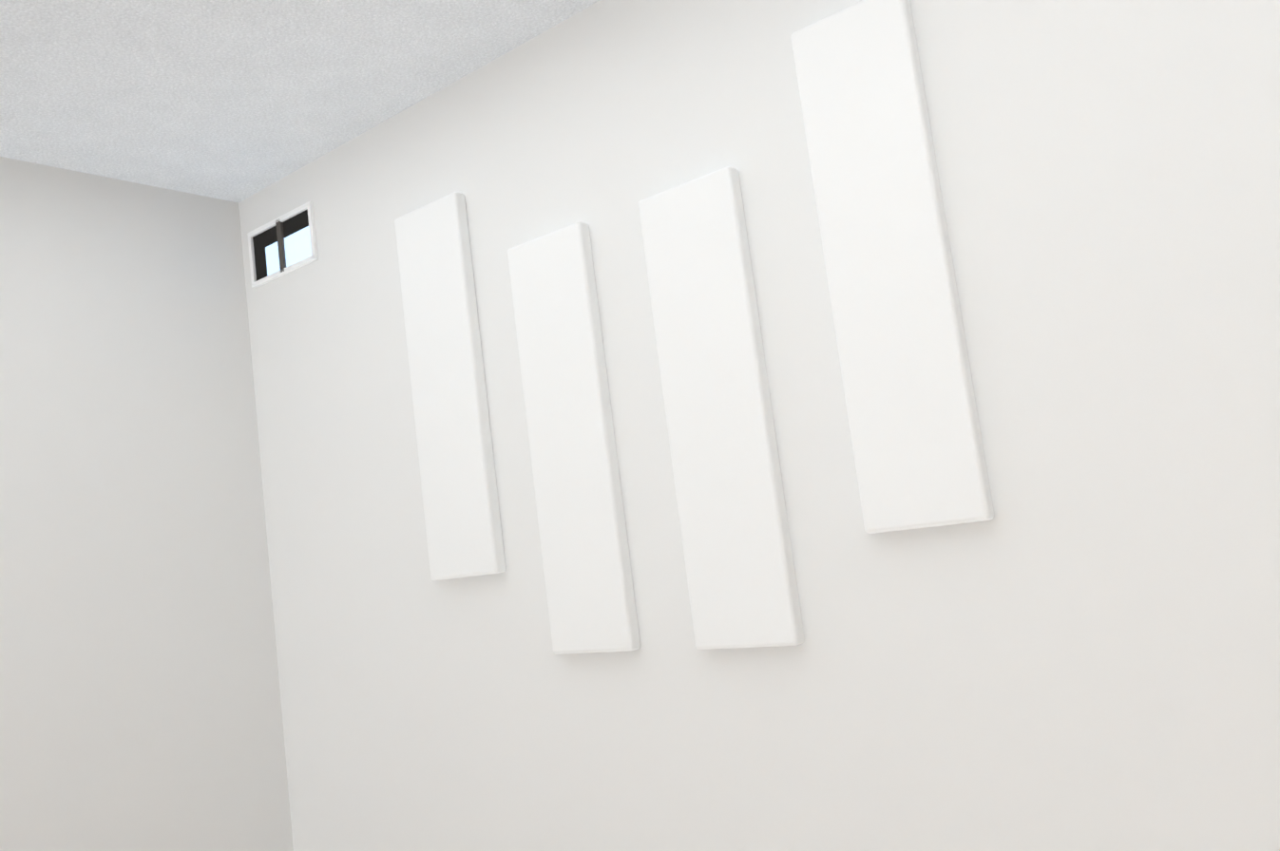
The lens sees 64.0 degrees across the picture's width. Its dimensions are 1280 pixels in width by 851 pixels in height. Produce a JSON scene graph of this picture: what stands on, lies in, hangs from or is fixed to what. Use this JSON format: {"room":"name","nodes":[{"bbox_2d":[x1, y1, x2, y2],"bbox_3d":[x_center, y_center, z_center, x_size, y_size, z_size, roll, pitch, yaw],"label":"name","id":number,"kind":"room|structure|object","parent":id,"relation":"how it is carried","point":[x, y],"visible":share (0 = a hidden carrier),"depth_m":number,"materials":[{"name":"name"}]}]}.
{"room":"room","nodes":[
{"label":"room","id":0,"kind":"room"},
{"bbox_2d":[0,156,293,850],"bbox_3d":[-0.865,0.510,3.534,0.120,2.440,8.625,-12,-8,38],"label":"wall","id":1,"kind":"structure","parent":0,"point":[140,702],"depth_m":2.83,"materials":[{"name":"white paint"}]},
{"bbox_2d":[0,0,599,202],"bbox_3d":[-0.367,-1.225,0.118,6.400,0.100,13.400,-12,-8,38],"label":"ceiling","id":2,"kind":"structure","parent":0,"point":[237,101],"depth_m":2.45,"materials":[{"name":"white paint"}]},
{"bbox_2d":[238,0,1279,850],"bbox_3d":[0.158,0.229,2.184,3.207,2.440,0.120,-12,-8,38],"label":"wall","id":3,"kind":"structure","parent":0,"point":[1073,644],"depth_m":1.95,"materials":[{"name":"white paint"}]},
{"bbox_2d":[247,201,318,287],"bbox_3d":[-1.080,-0.541,3.087,0.338,0.176,0.012,-12,-8,38],"label":"window","id":4,"kind":"structure","parent":3,"relation":"in","point":[282,245],"depth_m":3.08,"materials":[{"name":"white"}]},
{"bbox_2d":[394,191,505,580],"bbox_3d":[-0.487,-0.096,2.597,0.247,0.956,0.038,-12,-8,38],"label":"panel","id":5,"kind":"object","parent":3,"relation":"attached to","point":[458,477],"visible":0.96,"depth_m":2.57,"materials":[{"name":"white"}]},
{"bbox_2d":[507,222,640,654],"bbox_3d":[-0.158,0.032,2.335,0.238,0.959,0.038,-12,-8,38],"label":"panel","id":6,"kind":"object","parent":3,"relation":"attached to","point":[590,596],"visible":1,"depth_m":2.31,"materials":[{"name":"white"}]},
{"bbox_2d":[638,166,804,649],"bbox_3d":[0.157,-0.032,2.087,0.241,0.956,0.038,-12,-8,38],"label":"panel","id":7,"kind":"object","parent":3,"relation":"attached to","point":[741,579],"visible":0.98,"depth_m":2.06,"materials":[{"name":"white"}]},
{"bbox_2d":[791,0,993,534],"bbox_3d":[0.448,-0.297,1.860,0.231,0.967,0.038,-12,-8,38],"label":"panel","id":8,"kind":"object","parent":3,"relation":"attached to","point":[914,427],"visible":0.96,"depth_m":1.84,"materials":[{"name":"white"}]}
]}

